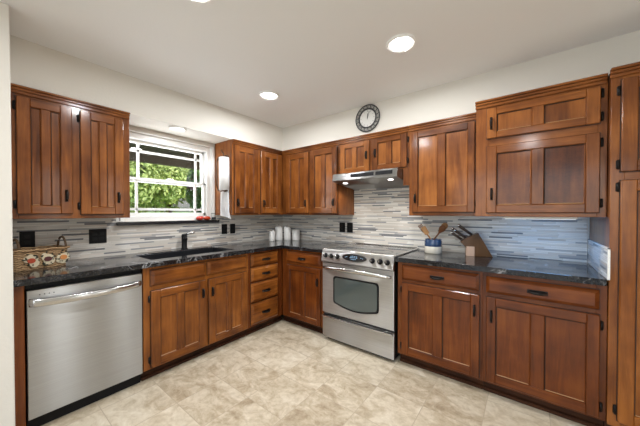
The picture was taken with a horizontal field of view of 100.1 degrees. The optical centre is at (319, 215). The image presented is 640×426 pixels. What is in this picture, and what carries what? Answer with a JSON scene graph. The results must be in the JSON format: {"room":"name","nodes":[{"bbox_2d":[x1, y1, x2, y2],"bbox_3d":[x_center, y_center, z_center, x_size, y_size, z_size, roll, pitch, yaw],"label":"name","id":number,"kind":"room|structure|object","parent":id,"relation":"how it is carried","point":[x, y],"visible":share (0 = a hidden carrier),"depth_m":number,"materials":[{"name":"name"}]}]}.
{"room":"kitchen","nodes":[
{"label":"kitchen","id":0,"kind":"room"},
{"bbox_2d":[0,2,14,425],"bbox_3d":[-2.940,0.089,0.346,0.700,2.393,3.306,1,1,38],"label":"wall","id":1,"kind":"structure","parent":0,"point":[7,371],"depth_m":1.42,"materials":[{"name":"white paint"}]},
{"bbox_2d":[73,125,282,298],"bbox_3d":[-2.469,0.073,1.686,0.200,2.393,6.000,1,1,38],"label":"wall","id":2,"kind":"structure","parent":0,"point":[134,128],"depth_m":2.83,"materials":[{"name":"white paint"}]},
{"bbox_2d":[10,83,129,218],"bbox_3d":[-1.847,-0.403,1.995,0.389,0.839,0.645,1,1,38],"label":"upper cabinet","id":3,"kind":"object","parent":2,"relation":"attached to","point":[70,156],"visible":0.97,"depth_m":1.85,"materials":[{"name":"brown wood"}]},
{"bbox_2d":[12,215,282,259],"bbox_3d":[-1.373,0.166,2.929,0.009,0.348,2.693,1,1,38],"label":"tiled wall","id":4,"kind":"structure","parent":2,"relation":"attached to","point":[128,239],"depth_m":2.49,"materials":[{"name":"tile"}]},
{"bbox_2d":[19,231,34,247],"bbox_3d":[-2.126,0.173,1.946,0.008,0.120,0.078,1,1,38],"label":"wall outlet","id":5,"kind":"object","parent":4,"relation":"attached to","point":[26,238],"visible":0.88,"depth_m":1.94,"materials":[{"name":"black plastic"}]},
{"bbox_2d":[24,235,29,244],"bbox_3d":[-2.124,0.173,1.944,0.002,0.070,0.030,1,1,38],"label":"socket","id":6,"kind":"object","parent":5,"relation":"attached to","point":[26,237],"depth_m":1.94,"materials":[{"name":"black plastic"}]},
{"bbox_2d":[89,229,106,243],"bbox_3d":[-1.877,0.172,2.266,0.008,0.120,0.118,1,1,38],"label":"wall outlet","id":7,"kind":"object","parent":4,"relation":"attached to","point":[95,235],"visible":1,"depth_m":2.26,"materials":[{"name":"black plastic"}]},
{"bbox_2d":[92,232,96,240],"bbox_3d":[-1.890,0.172,2.246,0.002,0.070,0.030,1,1,38],"label":"socket","id":8,"kind":"object","parent":7,"relation":"attached to","point":[94,234],"depth_m":2.24,"materials":[{"name":"black plastic"}]},
{"bbox_2d":[99,232,103,239],"bbox_3d":[-1.861,0.172,2.283,0.002,0.070,0.030,1,1,38],"label":"socket","id":9,"kind":"object","parent":7,"relation":"attached to","point":[101,234],"depth_m":2.28,"materials":[{"name":"black plastic"}]},
{"bbox_2d":[222,224,226,233],"bbox_3d":[-1.145,0.158,3.210,0.008,0.120,0.074,1,1,38],"label":"wall outlet","id":10,"kind":"object","parent":4,"relation":"attached to","point":[224,226],"visible":1,"depth_m":3.21,"materials":[{"name":"black plastic"}]},
{"bbox_2d":[230,224,234,233],"bbox_3d":[-1.075,0.157,3.299,0.008,0.120,0.072,1,1,38],"label":"wall outlet","id":11,"kind":"object","parent":4,"relation":"attached to","point":[232,226],"visible":1,"depth_m":3.29,"materials":[{"name":"black plastic"}]},
{"bbox_2d":[116,130,214,221],"bbox_3d":[-1.596,-0.371,2.797,0.210,0.841,0.945,1,1,38],"label":"window","id":12,"kind":"structure","parent":2,"relation":"in","point":[206,160],"depth_m":2.83,"materials":[{"name":"white wood"}]},
{"bbox_2d":[116,220,218,225],"bbox_3d":[-1.567,0.066,2.809,0.248,0.031,0.980,1,1,38],"label":"window sill","id":13,"kind":"structure","parent":2,"relation":"attached to","point":[186,221],"depth_m":2.64,"materials":[{"name":"black stone"}]},
{"bbox_2d":[215,139,282,214],"bbox_3d":[-0.733,-0.427,3.430,0.389,0.825,1.095,1,1,38],"label":"upper cabinet","id":14,"kind":"object","parent":2,"relation":"attached to","point":[255,171],"visible":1,"depth_m":3.11,"materials":[{"name":"brown wood"}]},
{"bbox_2d":[216,150,228,191],"bbox_3d":[-1.051,-0.484,2.910,0.122,0.484,0.123,0,1,-1],"label":"paper towel holder","id":15,"kind":"object","parent":14,"relation":"attached to","point":[221,150],"visible":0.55,"depth_m":2.86,"materials":[{"name":"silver metal"}]},
{"bbox_2d":[219,157,230,218],"bbox_3d":[-1.036,-0.297,2.892,0.225,0.662,0.106,1,1,38],"label":"paper towel roll","id":16,"kind":"object","parent":15,"relation":"hanging from","point":[223,161],"visible":0.95,"depth_m":2.86,"materials":[{"name":"white paper"}]},
{"bbox_2d":[41,299,584,425],"bbox_3d":[-0.290,1.328,0.105,5.600,0.080,6.150,1,1,38],"label":"floor","id":17,"kind":"structure","parent":0,"point":[281,373],"depth_m":1.89,"materials":[{"name":"tile"}]},
{"bbox_2d":[13,286,25,425],"bbox_3d":[-1.945,0.832,1.706,0.606,0.874,0.044,1,1,38],"label":"end panel","id":18,"kind":"object","parent":17,"relation":"on","point":[18,292],"visible":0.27,"depth_m":1.52,"materials":[{"name":"brown wood"}]},
{"bbox_2d":[24,269,142,425],"bbox_3d":[-1.707,0.832,1.929,0.618,0.868,0.587,1,1,38],"label":"dishwasher","id":19,"kind":"object","parent":17,"relation":"on","point":[83,336],"visible":0.98,"depth_m":1.72,"materials":[{"name":"silver metal"}]},
{"bbox_2d":[140,253,247,380],"bbox_3d":[-1.245,0.821,2.552,0.643,0.874,0.955,1,1,38],"label":"base cabinet","id":20,"kind":"object","parent":17,"relation":"on","point":[191,310],"visible":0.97,"depth_m":2.28,"materials":[{"name":"brown wood"}]},
{"bbox_2d":[13,238,349,286],"bbox_3d":[-0.889,0.363,2.551,1.220,0.038,2.682,1,1,38],"label":"countertop","id":21,"kind":"structure","parent":20,"relation":"on","point":[85,267],"depth_m":2.10,"materials":[{"name":"black stone"}]},
{"bbox_2d":[13,236,69,271],"bbox_3d":[-1.951,0.249,1.839,0.192,0.206,0.303,0,1,23],"label":"basket","id":22,"kind":"object","parent":21,"relation":"on","point":[24,258],"visible":0.88,"depth_m":1.80,"materials":[{"name":"wicker"}]},
{"bbox_2d":[22,254,38,265],"bbox_3d":[-1.894,0.288,1.754,0.010,0.083,0.082,0,1,23],"label":"print","id":23,"kind":"object","parent":22,"relation":"attached to","point":[27,259],"depth_m":1.75,"materials":[{"name":"white paint"}]},
{"bbox_2d":[27,258,35,262],"bbox_3d":[-1.891,0.294,1.755,0.013,0.033,0.040,0,1,23],"label":"flower","id":24,"kind":"object","parent":22,"relation":"on","point":[29,260],"depth_m":1.75,"materials":[{"name":"red paint"}]},
{"bbox_2d":[44,256,51,260],"bbox_3d":[-1.859,0.293,1.831,0.013,0.033,0.040,0,1,23],"label":"flower","id":25,"kind":"object","parent":22,"relation":"on","point":[46,258],"depth_m":1.83,"materials":[{"name":"purple"}]},
{"bbox_2d":[41,251,55,265],"bbox_3d":[-1.860,0.289,1.835,0.010,0.100,0.076,0,1,23],"label":"print","id":26,"kind":"object","parent":22,"relation":"attached to","point":[48,258],"depth_m":1.83,"materials":[{"name":"white paint"}]},
{"bbox_2d":[138,247,228,272],"bbox_3d":[-1.259,0.466,2.549,0.390,0.228,0.757,1,1,38],"label":"sink","id":27,"kind":"object","parent":21,"relation":"in","point":[212,249],"visible":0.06,"depth_m":2.68,"materials":[{"name":"black"}]},
{"bbox_2d":[181,231,194,248],"bbox_3d":[-1.367,0.247,2.780,0.116,0.188,0.121,1,1,38],"label":"faucet","id":28,"kind":"object","parent":21,"relation":"on","point":[184,238],"visible":0.99,"depth_m":2.75,"materials":[{"name":"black metal"}]},
{"bbox_2d":[269,229,274,240],"bbox_3d":[-0.634,0.252,3.555,0.080,0.160,0.080,1,1,38],"label":"canister","id":29,"kind":"object","parent":21,"relation":"on","point":[271,233],"visible":0.96,"depth_m":3.52,"materials":[{"name":"white ceramic"}]},
{"bbox_2d":[275,224,282,239],"bbox_3d":[-0.562,0.224,3.664,0.104,0.214,0.104,1,1,38],"label":"canister","id":30,"kind":"object","parent":21,"relation":"on","point":[278,229],"visible":0.96,"depth_m":3.62,"materials":[{"name":"white ceramic"}]},
{"bbox_2d":[284,225,290,239],"bbox_3d":[-0.448,0.226,3.689,0.100,0.208,0.100,1,1,38],"label":"canister","id":31,"kind":"object","parent":21,"relation":"on","point":[287,230],"visible":0.98,"depth_m":3.64,"materials":[{"name":"white ceramic"}]},
{"bbox_2d":[292,228,299,239],"bbox_3d":[-0.329,0.246,3.671,0.106,0.168,0.106,1,1,38],"label":"canister","id":32,"kind":"object","parent":21,"relation":"on","point":[295,233],"visible":0.95,"depth_m":3.63,"materials":[{"name":"white ceramic"}]},
{"bbox_2d":[245,249,281,335],"bbox_3d":[-0.795,0.814,3.138,0.668,0.874,0.518,1,1,38],"label":"base cabinet","id":33,"kind":"object","parent":17,"relation":"on","point":[264,267],"visible":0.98,"depth_m":2.91,"materials":[{"name":"brown wood"}]},
{"bbox_2d":[283,249,324,333],"bbox_3d":[-0.048,0.814,3.186,0.647,0.874,0.668,1,1,38],"label":"base cabinet","id":34,"kind":"object","parent":17,"relation":"on","point":[302,270],"visible":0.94,"depth_m":2.92,"materials":[{"name":"brown wood"}]},
{"bbox_2d":[321,243,419,360],"bbox_3d":[0.503,0.791,2.719,0.774,0.930,0.710,1,1,38],"label":"range","id":35,"kind":"object","parent":17,"relation":"on","point":[360,280],"visible":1,"depth_m":2.46,"materials":[{"name":"grey metal"}]},
{"bbox_2d":[323,243,419,256],"bbox_3d":[0.527,0.334,2.744,0.774,0.015,0.632,1,1,38],"label":"cooktop","id":36,"kind":"object","parent":35,"relation":"in","point":[352,249],"depth_m":2.65,"materials":[{"name":"metal"}]},
{"bbox_2d":[398,262,482,388],"bbox_3d":[1.077,0.824,2.312,0.622,0.874,0.668,1,1,38],"label":"base cabinet","id":37,"kind":"object","parent":17,"relation":"on","point":[440,309],"visible":0.94,"depth_m":2.06,"materials":[{"name":"brown wood"}]},
{"bbox_2d":[395,249,606,285],"bbox_3d":[1.316,0.368,2.131,1.233,0.038,0.640,1,1,38],"label":"countertop","id":38,"kind":"structure","parent":37,"relation":"on","point":[568,271],"depth_m":1.94,"materials":[{"name":"black stone"}]},
{"bbox_2d":[424,238,441,253],"bbox_3d":[1.055,0.280,2.498,0.152,0.130,0.152,1,1,38],"label":"utensil crock","id":39,"kind":"object","parent":38,"relation":"on","point":[432,246],"visible":0.99,"depth_m":2.44,"materials":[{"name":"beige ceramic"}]},
{"bbox_2d":[421,226,431,239],"bbox_3d":[1.006,0.183,2.496,0.126,0.179,0.020,1,1,38],"label":"wooden spatula","id":40,"kind":"object","parent":39,"relation":"in","point":[424,229],"visible":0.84,"depth_m":2.51,"materials":[{"name":"brown wood"}]},
{"bbox_2d":[433,225,445,239],"bbox_3d":[1.072,0.178,2.448,0.146,0.190,0.023,1,1,40],"label":"wooden spoon","id":41,"kind":"object","parent":39,"relation":"in","point":[442,228],"visible":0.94,"depth_m":2.42,"materials":[{"name":"brown wood"}]},
{"bbox_2d":[438,225,445,233],"bbox_3d":[1.103,0.123,2.422,0.067,0.079,0.022,1,1,38],"label":"bowl","id":42,"kind":"object","parent":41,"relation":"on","point":[442,228],"depth_m":2.42,"materials":[{"name":"brown wood"}]},
{"bbox_2d":[460,232,491,256],"bbox_3d":[1.355,0.246,2.330,0.239,0.201,0.105,0,1,24],"label":"knife block","id":43,"kind":"object","parent":38,"relation":"on","point":[474,245],"visible":0.97,"depth_m":2.29,"materials":[{"name":"brown wood"}]},
{"bbox_2d":[451,231,462,240],"bbox_3d":[1.218,0.178,2.390,0.101,0.083,0.027,0,1,22],"label":"kitchen knife","id":44,"kind":"object","parent":43,"relation":"in","point":[452,232],"visible":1,"depth_m":2.38,"materials":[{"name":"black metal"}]},
{"bbox_2d":[453,229,465,238],"bbox_3d":[1.230,0.156,2.358,0.105,0.086,0.027,0,1,25],"label":"kitchen knife","id":45,"kind":"object","parent":43,"relation":"in","point":[454,230],"visible":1,"depth_m":2.35,"materials":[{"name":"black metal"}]},
{"bbox_2d":[457,224,472,235],"bbox_3d":[1.268,0.121,2.345,0.125,0.101,0.027,0,1,23],"label":"kitchen knife","id":46,"kind":"object","parent":43,"relation":"on","point":[458,225],"visible":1,"depth_m":2.34,"materials":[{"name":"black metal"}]},
{"bbox_2d":[482,272,607,425],"bbox_3d":[1.565,0.829,1.934,0.611,0.874,0.668,1,1,38],"label":"base cabinet","id":47,"kind":"object","parent":17,"relation":"on","point":[544,341],"visible":0.96,"depth_m":1.68,"materials":[{"name":"brown wood"}]},
{"bbox_2d":[589,61,639,425],"bbox_3d":[2.090,0.228,1.511,0.740,2.087,0.679,1,1,38],"label":"pantry cabinet","id":48,"kind":"object","parent":17,"relation":"on","point":[619,231],"visible":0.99,"depth_m":1.46,"materials":[{"name":"brown wood"}]},
{"bbox_2d":[587,239,609,279],"bbox_3d":[1.806,0.266,1.746,0.010,0.177,0.647,1,1,38],"label":"tiled wall","id":49,"kind":"structure","parent":48,"relation":"attached to","point":[598,255],"depth_m":1.67,"materials":[{"name":"tile"}]},
{"bbox_2d":[0,0,639,127],"bbox_3d":[-0.290,-1.154,0.074,5.600,0.100,6.150,1,1,38],"label":"ceiling","id":50,"kind":"structure","parent":0,"point":[322,58],"depth_m":1.72,"materials":[{"name":"white paint"}]},
{"bbox_2d":[191,0,211,2],"bbox_3d":[-0.610,-1.116,1.307,0.188,0.022,0.188,1,1,38],"label":"recessed light","id":51,"kind":"object","parent":50,"relation":"in","point":[197,1],"visible":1,"depth_m":1.38,"materials":[{"name":"white"}]},
{"bbox_2d":[259,90,278,99],"bbox_3d":[-0.478,-1.131,2.512,0.188,0.022,0.188,1,1,38],"label":"recessed light","id":52,"kind":"object","parent":50,"relation":"in","point":[267,95],"visible":1,"depth_m":2.51,"materials":[{"name":"white"}]},
{"bbox_2d":[386,33,415,52],"bbox_3d":[0.526,-1.121,1.742,0.188,0.022,0.188,1,1,38],"label":"recessed light","id":53,"kind":"object","parent":50,"relation":"in","point":[399,43],"visible":1,"depth_m":1.73,"materials":[{"name":"white"}]},
{"bbox_2d":[10,30,639,150],"bbox_3d":[0.756,-0.966,1.262,5.400,0.306,2.693,1,1,38],"label":"wall","id":54,"kind":"structure","parent":0,"point":[150,106],"depth_m":2.18,"materials":[{"name":"white paint"}]},
{"bbox_2d":[169,126,185,131],"bbox_3d":[-1.346,-0.826,2.531,0.148,0.022,0.148,1,1,38],"label":"recessed light","id":55,"kind":"object","parent":54,"relation":"in","point":[174,128],"visible":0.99,"depth_m":2.52,"materials":[{"name":"white"}]},
{"bbox_2d":[356,104,379,131],"bbox_3d":[0.484,-0.996,2.733,0.279,0.279,0.016,1,1,38],"label":"wall clock","id":56,"kind":"object","parent":54,"relation":"attached to","point":[367,118],"visible":1,"depth_m":2.73,"materials":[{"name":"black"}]},
{"bbox_2d":[360,109,374,126],"bbox_3d":[0.487,-0.996,2.736,0.184,0.184,0.009,1,1,38],"label":"clock face","id":57,"kind":"object","parent":56,"relation":"on","point":[367,116],"depth_m":2.73,"materials":[{"name":"white"}]},
{"bbox_2d":[303,217,589,262],"bbox_3d":[1.589,0.063,2.429,5.700,2.393,0.150,1,1,38],"label":"wall","id":58,"kind":"structure","parent":0,"point":[588,217],"depth_m":2.01,"materials":[{"name":"grey tile"}]},
{"bbox_2d":[282,140,353,214],"bbox_3d":[-0.059,-0.426,3.347,0.880,0.825,0.402,1,1,38],"label":"upper cabinet","id":59,"kind":"object","parent":58,"relation":"attached to","point":[309,188],"visible":0.97,"depth_m":3.17,"materials":[{"name":"brown wood"}]},
{"bbox_2d":[332,168,408,189],"bbox_3d":[0.556,-0.375,2.817,0.710,0.136,0.475,1,1,38],"label":"range hood","id":60,"kind":"object","parent":58,"relation":"attached to","point":[392,177],"visible":0.91,"depth_m":2.69,"materials":[{"name":"metal"}]},
{"bbox_2d":[337,126,408,185],"bbox_3d":[0.604,-0.561,2.839,0.786,0.542,0.389,1,1,38],"label":"upper cabinet","id":61,"kind":"object","parent":58,"relation":"attached to","point":[387,149],"visible":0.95,"depth_m":2.67,"materials":[{"name":"brown wood"}]},
{"bbox_2d":[283,187,587,262],"bbox_3d":[0.728,-0.054,2.995,3.227,0.786,0.009,1,1,38],"label":"tiled wall","id":62,"kind":"structure","parent":58,"relation":"attached to","point":[381,216],"depth_m":2.69,"materials":[{"name":"tile"}]},
{"bbox_2d":[339,222,344,231],"bbox_3d":[0.277,0.143,3.337,0.084,0.120,0.008,1,1,38],"label":"wall outlet","id":63,"kind":"object","parent":62,"relation":"attached to","point":[341,225],"visible":1,"depth_m":3.34,"materials":[{"name":"black plastic"}]},
{"bbox_2d":[347,223,352,232],"bbox_3d":[0.364,0.143,3.269,0.082,0.120,0.008,1,1,38],"label":"wall outlet","id":64,"kind":"object","parent":62,"relation":"attached to","point":[349,225],"visible":1,"depth_m":3.26,"materials":[{"name":"black plastic"}]},
{"bbox_2d":[408,112,475,215],"bbox_3d":[1.140,-0.415,2.425,0.568,0.825,0.389,1,1,38],"label":"upper cabinet","id":65,"kind":"object","parent":58,"relation":"attached to","point":[442,152],"visible":0.84,"depth_m":2.29,"materials":[{"name":"brown wood"}]},
{"bbox_2d":[475,73,607,216],"bbox_3d":[1.557,-0.409,1.958,0.668,0.825,0.616,1,1,38],"label":"upper cabinet","id":66,"kind":"object","parent":58,"relation":"attached to","point":[541,152],"visible":1,"depth_m":1.71,"materials":[{"name":"brown wood"}]},
{"bbox_2d":[503,217,577,219],"bbox_3d":[1.526,0.015,1.875,0.400,0.019,0.050,1,1,38],"label":"light","id":67,"kind":"object","parent":66,"relation":"attached to","point":[544,218],"visible":0.78,"depth_m":1.83,"materials":[{"name":"white"}]},
{"bbox_2d":[505,218,575,219],"bbox_3d":[1.526,0.022,1.875,0.380,0.004,0.040,1,1,38],"label":"diffuser","id":68,"kind":"object","parent":67,"relation":"attached to","point":[505,218],"depth_m":1.82,"materials":[{"name":"white"}]},
{"label":"outside","id":69,"kind":"structure","parent":0,"visible":0},
{"bbox_2d":[145,211,189,212],"bbox_3d":[-18.196,0.241,30.355,59.800,1.650,80.000,1,1,38],"label":"lawn","id":70,"kind":"structure","parent":69,"point":[148,211],"depth_m":17.96,"materials":[{"name":"green plant"}]},
{"bbox_2d":[130,161,189,212],"bbox_3d":[-7.439,-1.687,10.954,3.971,4.475,3.725,0,1,22],"label":"tree","id":71,"kind":"object","parent":70,"relation":"on","point":[147,191],"visible":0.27,"depth_m":10.57,"materials":[{"name":"green plant"}]},
{"bbox_2d":[142,167,189,212],"bbox_3d":[-7.534,-2.255,13.499,4.089,5.053,3.961,1,1,38],"label":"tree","id":72,"kind":"object","parent":70,"relation":"on","point":[166,204],"visible":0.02,"depth_m":13.33,"materials":[{"name":"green plant"}]},
{"bbox_2d":[148,198,191,211],"bbox_3d":[-16.785,-2.222,27.331,5.700,3.650,12.000,1,1,38],"label":"house","id":73,"kind":"structure","parent":70,"relation":"on","point":[186,204],"depth_m":27.37,"materials":[{"name":"grey"}]},
{"bbox_2d":[185,169,201,212],"bbox_3d":[-3.452,-0.099,7.838,1.055,2.723,0.930,0,1,26],"label":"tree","id":74,"kind":"object","parent":70,"relation":"on","point":[190,177],"visible":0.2,"depth_m":7.57,"materials":[{"name":"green plant"}]},
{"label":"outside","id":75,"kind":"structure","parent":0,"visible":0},
{"bbox_2d":[129,142,199,169],"bbox_3d":[-1.854,-1.167,4.991,2.900,0.250,12.000,1,1,38],"label":"porch roof","id":76,"kind":"structure","parent":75,"point":[143,157],"depth_m":5.29,"materials":[{"name":"brown"}]},
{"bbox_2d":[185,186,197,204],"bbox_3d":[-2.437,-0.703,5.125,0.251,1.002,0.226,0,1,1],"label":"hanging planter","id":77,"kind":"object","parent":76,"relation":"hanging from","point":[190,188],"visible":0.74,"depth_m":5.08,"materials":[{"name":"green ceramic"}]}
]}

